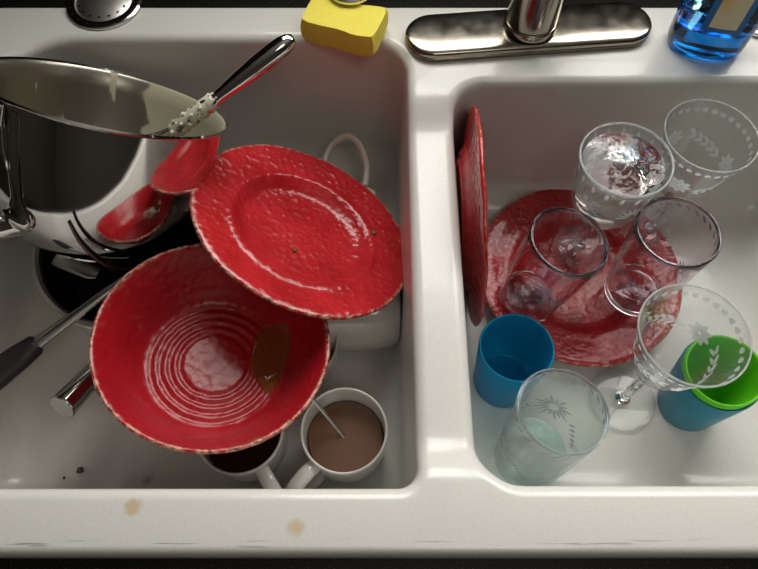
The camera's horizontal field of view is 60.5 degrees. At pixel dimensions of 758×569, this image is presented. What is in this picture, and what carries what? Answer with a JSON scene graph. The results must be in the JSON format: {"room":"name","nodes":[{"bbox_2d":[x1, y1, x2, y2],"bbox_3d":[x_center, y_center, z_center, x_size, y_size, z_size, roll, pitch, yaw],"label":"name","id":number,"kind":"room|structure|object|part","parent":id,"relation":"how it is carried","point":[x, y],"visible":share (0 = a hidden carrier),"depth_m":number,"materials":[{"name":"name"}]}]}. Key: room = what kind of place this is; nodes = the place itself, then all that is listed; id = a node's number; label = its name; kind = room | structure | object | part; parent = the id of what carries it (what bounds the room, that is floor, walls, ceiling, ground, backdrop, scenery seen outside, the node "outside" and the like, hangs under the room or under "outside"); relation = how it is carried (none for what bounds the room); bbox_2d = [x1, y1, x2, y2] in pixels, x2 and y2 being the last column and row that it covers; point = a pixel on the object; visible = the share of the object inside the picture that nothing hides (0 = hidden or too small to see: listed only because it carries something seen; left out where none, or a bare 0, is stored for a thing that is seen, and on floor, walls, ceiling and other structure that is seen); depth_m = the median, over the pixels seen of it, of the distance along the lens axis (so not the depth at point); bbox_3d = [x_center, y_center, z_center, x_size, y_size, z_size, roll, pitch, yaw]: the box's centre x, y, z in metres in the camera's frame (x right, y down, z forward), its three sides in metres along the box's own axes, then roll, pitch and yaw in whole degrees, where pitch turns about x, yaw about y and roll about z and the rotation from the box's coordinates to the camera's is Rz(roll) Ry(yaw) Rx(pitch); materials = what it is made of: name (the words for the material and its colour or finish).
{"room":"kitchen","nodes":[
{"label":"kitchen","id":0,"kind":"room"},
{"bbox_3d":[0.100,1.204,0.986,3.400,0.030,3.150,0,63,0],"label":"floor","id":1,"kind":"structure","parent":0,"visible":0},
{"bbox_3d":[0.150,0.099,1.052,2.700,0.855,0.820,0,63,0],"label":"base cabinet","id":2,"kind":"object","parent":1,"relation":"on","visible":0},
{"bbox_2d":[0,0,757,568],"bbox_3d":[0.150,-0.100,0.657,2.700,0.031,0.865,0,63,0],"label":"countertop","id":3,"kind":"structure","parent":2,"relation":"on","point":[5,563],"depth_m":0.48,"materials":[{"name":"black stone"}]},
{"bbox_2d":[0,8,757,557],"bbox_3d":[0.052,-0.013,0.692,1.015,0.202,0.576,0,63,0],"label":"sink","id":4,"kind":"object","parent":3,"relation":"in","point":[655,488],"visible":0.64,"depth_m":0.70,"materials":[{"name":"ceramic"}]},
{"bbox_2d":[76,467,82,472],"bbox_3d":[-0.319,0.198,0.693,0.007,0.005,0.007,0,63,0],"label":"crumb","id":5,"kind":"object","parent":4,"relation":"in","point":[79,469],"visible":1,"depth_m":0.69,"materials":[{"name":"brown food"}]},
{"bbox_2d":[66,0,141,29],"bbox_3d":[-0.308,-0.318,0.730,0.084,0.010,0.084,-8,63,-4],"label":"strainer","id":6,"kind":"object","parent":4,"relation":"on","point":[88,14],"visible":1,"depth_m":0.72,"materials":[{"name":"silver metal"}]},
{"bbox_2d":[31,219,200,417],"bbox_3d":[-0.259,-0.021,0.680,0.208,0.226,0.282,-19,65,-9],"label":"saucepan","id":7,"kind":"object","parent":4,"relation":"on","point":[62,291],"depth_m":0.70,"materials":[{"name":"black metal"}]},
{"bbox_2d":[0,274,125,390],"bbox_3d":[-0.330,0.044,0.666,0.186,0.041,0.033,-39,69,-18],"label":"spatula","id":8,"kind":"object","parent":7,"relation":"on","point":[14,360],"visible":0.91,"depth_m":0.65,"materials":[{"name":"black plastic"}]},
{"bbox_3d":[-0.371,0.082,0.652,0.072,0.031,0.033,-36,69,-17],"label":"handle","id":9,"kind":"part","parent":8,"relation":"part of","materials":[{"name":"black plastic"}]},
{"bbox_3d":[-0.279,0.084,0.644,0.026,0.063,0.103,18,64,9],"label":"handle","id":10,"kind":"part","parent":7,"relation":"part of","materials":[{"name":"silver metal"}]},
{"bbox_2d":[51,254,101,278],"bbox_3d":[-0.326,-0.020,0.703,0.057,0.009,0.022,20,65,10],"label":"utensil","id":11,"kind":"object","parent":7,"relation":"in","point":[88,270],"visible":0.78,"depth_m":0.70,"materials":[{"name":"grey metal"}]},
{"bbox_3d":[-0.235,-0.033,0.634,0.081,0.133,0.025,-25,66,-12],"label":"ladle handle","id":12,"kind":"part","parent":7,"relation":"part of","materials":[{"name":"silver metal"}]},
{"bbox_2d":[0,56,228,261],"bbox_3d":[-0.273,-0.132,0.648,0.232,0.239,0.260,12,64,6],"label":"pot","id":13,"kind":"object","parent":7,"relation":"on","point":[75,146],"visible":0.94,"depth_m":0.59,"materials":[{"name":"silver metal"}]},
{"bbox_3d":[-0.360,-0.102,0.555,0.103,0.129,0.019,10,25,-19],"label":"handle","id":14,"kind":"part","parent":13,"relation":"part of","materials":[{"name":"silver metal"}]},
{"bbox_2d":[146,34,295,136],"bbox_3d":[-0.170,-0.174,0.633,0.199,0.099,0.041,-30,67,-14],"label":"spoon","id":15,"kind":"object","parent":13,"relation":"in","point":[274,52],"visible":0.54,"depth_m":0.62,"materials":[{"name":"silver metal"}]},
{"bbox_3d":[-0.119,-0.205,0.619,0.097,0.020,0.020,-35,54,8],"label":"handle","id":16,"kind":"part","parent":15,"relation":"part of","materials":[{"name":"silver metal"}]},
{"bbox_2d":[89,243,329,453],"bbox_3d":[-0.153,0.061,0.623,0.214,0.097,0.213,29,67,14],"label":"serving bowl","id":17,"kind":"object","parent":4,"relation":"in","point":[171,343],"visible":0.98,"depth_m":0.63,"materials":[{"name":"red ceramic"}]},
{"bbox_2d":[251,323,289,392],"bbox_3d":[-0.111,0.073,0.657,0.038,0.011,0.074,4,63,2],"label":"puddle","id":18,"kind":"object","parent":17,"relation":"in","point":[271,346],"visible":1,"depth_m":0.66,"materials":[{"name":"brown liquid"}]},
{"bbox_2d":[200,428,287,488],"bbox_3d":[-0.124,0.176,0.661,0.086,0.080,0.129,-30,67,-14],"label":"coffee mug","id":19,"kind":"object","parent":4,"relation":"in","point":[263,473],"visible":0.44,"depth_m":0.62,"materials":[{"name":"grey ceramic"}]},
{"bbox_2d":[210,432,280,472],"bbox_3d":[-0.136,0.165,0.678,0.075,0.041,0.075,-30,67,-14],"label":"coffee","id":20,"kind":"object","parent":19,"relation":"in","point":[244,460],"visible":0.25,"depth_m":0.65,"materials":[{"name":"black liquid"}]},
{"bbox_3d":[-0.102,0.206,0.643,0.015,0.064,0.046,-30,67,-14],"label":"handle","id":21,"kind":"part","parent":19,"relation":"part of","materials":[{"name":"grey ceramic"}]},
{"bbox_2d":[189,144,402,319],"bbox_3d":[-0.076,-0.062,0.681,0.234,0.122,0.216,30,67,14],"label":"dinner plate","id":22,"kind":"object","parent":4,"relation":"on","point":[256,204],"visible":0.98,"depth_m":0.68,"materials":[{"name":"red ceramic"}]},
{"bbox_2d":[320,334,338,387],"bbox_3d":[-0.084,0.065,0.723,0.086,0.070,0.111,9,63,5],"label":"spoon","id":23,"kind":"object","parent":4,"relation":"in","point":[334,356],"visible":0.09,"depth_m":0.69,"materials":[{"name":"grey metal"}]},
{"bbox_2d":[285,388,387,488],"bbox_3d":[-0.049,0.174,0.660,0.086,0.083,0.129,39,69,18],"label":"coffee mug","id":24,"kind":"object","parent":4,"relation":"in","point":[311,475],"visible":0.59,"depth_m":0.64,"materials":[{"name":"grey ceramic"}]},
{"bbox_3d":[-0.076,0.200,0.644,0.016,0.067,0.046,39,69,18],"label":"handle","id":25,"kind":"part","parent":24,"relation":"part of","materials":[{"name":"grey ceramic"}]},
{"bbox_2d":[312,398,344,437],"bbox_3d":[-0.038,0.145,0.656,0.020,0.074,0.074,-37,69,-17],"label":"teaspoon","id":26,"kind":"object","parent":24,"relation":"in","point":[314,400],"visible":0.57,"depth_m":0.65,"materials":[{"name":"grey metal"}]},
{"bbox_2d":[308,401,381,471],"bbox_3d":[-0.034,0.165,0.678,0.075,0.043,0.075,39,69,18],"label":"coffee","id":27,"kind":"object","parent":24,"relation":"in","point":[362,442],"visible":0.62,"depth_m":0.66,"materials":[{"name":"brown liquid"}]},
{"bbox_2d":[300,0,387,56],"bbox_3d":[-0.037,-0.280,0.699,0.083,0.028,0.051,18,64,9],"label":"sponge","id":28,"kind":"object","parent":4,"relation":"on","point":[360,30],"visible":1,"depth_m":0.69,"materials":[{"name":"yellow plastic"}]},
{"bbox_2d":[333,0,365,4],"bbox_3d":[-0.031,-0.322,0.692,0.049,0.023,0.049,0,63,0],"label":"drain stopper","id":29,"kind":"object","parent":28,"relation":"on","point":[344,2],"visible":1,"depth_m":0.69,"materials":[{"name":"silver metal"}]},
{"bbox_2d":[322,133,377,197],"bbox_3d":[-0.042,-0.113,0.802,0.080,0.089,0.121,8,63,4],"label":"coffee mug","id":30,"kind":"object","parent":4,"relation":"in","point":[344,136],"visible":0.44,"depth_m":0.79,"materials":[{"name":"grey ceramic"}]},
{"bbox_3d":[-0.039,-0.155,0.794,0.062,0.012,0.060,8,93,4],"label":"handle","id":31,"kind":"part","parent":30,"relation":"part of","materials":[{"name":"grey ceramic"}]},
{"bbox_2d":[327,291,400,351],"bbox_3d":[-0.021,0.038,0.745,0.088,0.125,0.090,0,63,0],"label":"mug","id":32,"kind":"object","parent":4,"relation":"on","point":[381,329],"visible":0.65,"depth_m":0.69,"materials":[{"name":"grey ceramic"}]},
{"bbox_2d":[455,106,487,326],"bbox_3d":[0.096,-0.071,0.701,0.030,0.234,0.234,1,63,1],"label":"dinner plate","id":33,"kind":"object","parent":4,"relation":"on","point":[469,164],"visible":0.87,"depth_m":0.63,"materials":[{"name":"red ceramic"}]},
{"bbox_2d":[473,314,554,407],"bbox_3d":[0.140,0.084,0.700,0.077,0.097,0.077,16,64,8],"label":"plastic cup","id":34,"kind":"object","parent":4,"relation":"in","point":[512,348],"visible":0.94,"depth_m":0.70,"materials":[{"name":"teal plastic"}]},
{"bbox_2d":[495,368,609,485],"bbox_3d":[0.163,0.146,0.644,0.091,0.145,0.085,-33,68,-16],"label":"tumbler","id":35,"kind":"object","parent":4,"relation":"in","point":[599,441],"visible":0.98,"depth_m":0.60,"materials":[{"name":"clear glass"}]},
{"bbox_2d":[485,189,681,366],"bbox_3d":[0.240,-0.011,0.787,0.242,0.025,0.242,0,63,0],"label":"dinner plate","id":36,"kind":"object","parent":4,"relation":"on","point":[587,330],"visible":0.38,"depth_m":0.77,"materials":[{"name":"red ceramic"}]},
{"bbox_2d":[498,207,608,322],"bbox_3d":[0.188,-0.016,0.714,0.092,0.141,0.085,16,64,8],"label":"tumbler","id":37,"kind":"object","parent":36,"relation":"on","point":[562,249],"visible":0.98,"depth_m":0.69,"materials":[{"name":"clear glass"}]},
{"bbox_2d":[571,122,674,229],"bbox_3d":[0.244,-0.085,0.716,0.093,0.172,0.093,0,63,0],"label":"wine glass","id":38,"kind":"object","parent":36,"relation":"on","point":[578,169],"visible":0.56,"depth_m":0.66,"materials":[{"name":"clear glass"}]},
{"bbox_2d":[574,132,665,224],"bbox_3d":[0.244,-0.103,0.681,0.082,0.072,0.082,0,63,0],"label":"water","id":39,"kind":"object","parent":38,"relation":"in","point":[625,164],"visible":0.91,"depth_m":0.65,"materials":[{"name":"clear liquid"}]},
{"bbox_2d":[605,196,721,315],"bbox_3d":[0.298,-0.023,0.706,0.085,0.132,0.085,4,62,2],"label":"tumbler","id":40,"kind":"object","parent":36,"relation":"on","point":[668,242],"visible":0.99,"depth_m":0.68,"materials":[{"name":"clear glass"}]},
{"bbox_2d":[620,99,757,235],"bbox_3d":[0.334,-0.111,0.730,0.094,0.177,0.094,-22,65,-11],"label":"wine glass","id":41,"kind":"object","parent":36,"relation":"on","point":[675,136],"visible":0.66,"depth_m":0.68,"materials":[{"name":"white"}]},
{"bbox_2d":[660,102,757,199],"bbox_3d":[0.334,-0.126,0.699,0.094,0.105,0.094,-22,65,-11],"label":"glass bowl","id":42,"kind":"object","parent":41,"relation":"on","point":[676,135],"depth_m":0.68,"materials":[{"name":"clear glass"}]},
{"bbox_2d":[588,284,752,431],"bbox_3d":[0.272,0.085,0.644,0.097,0.191,0.097,-31,67,-15],"label":"wine glass","id":43,"kind":"object","parent":4,"relation":"on","point":[622,397],"visible":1,"depth_m":0.60,"materials":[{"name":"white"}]},
{"bbox_3d":[0.272,0.108,0.689,0.017,0.079,0.017,-31,67,-15],"label":"stem","id":44,"kind":"part","parent":43,"relation":"part of","materials":[{"name":"clear glass"}]},
{"bbox_2d":[632,284,751,391],"bbox_3d":[0.272,0.066,0.607,0.096,0.105,0.096,-31,67,-15],"label":"glass bowl","id":45,"kind":"object","parent":43,"relation":"on","point":[647,375],"depth_m":0.59,"materials":[{"name":"clear glass"}]},
{"bbox_2d":[657,341,757,431],"bbox_3d":[0.338,0.110,0.684,0.079,0.104,0.079,16,64,8],"label":"plastic cup","id":46,"kind":"object","parent":4,"relation":"in","point":[683,410],"visible":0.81,"depth_m":0.67,"materials":[{"name":"teal plastic"}]},
{"bbox_2d":[682,335,757,409],"bbox_3d":[0.337,0.104,0.673,0.075,0.097,0.076,16,64,8],"label":"plastic cup","id":47,"kind":"object","parent":46,"relation":"in","point":[742,392],"visible":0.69,"depth_m":0.67,"materials":[{"name":"green plastic"}]},
{"bbox_2d":[667,0,757,60],"bbox_3d":[0.350,-0.314,0.598,0.082,0.239,0.055,11,64,5],"label":"soap bottle","id":48,"kind":"object","parent":4,"relation":"on","point":[716,30],"visible":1,"depth_m":0.66,"materials":[{"name":"blue plastic"}]},
{"bbox_2d":[405,0,651,61],"bbox_3d":[0.170,-0.293,0.507,0.270,0.383,0.213,-5,63,-2],"label":"faucet","id":49,"kind":"object","parent":3,"relation":"on","point":[526,27],"visible":1,"depth_m":0.69,"materials":[{"name":"silver metal"}]}
]}

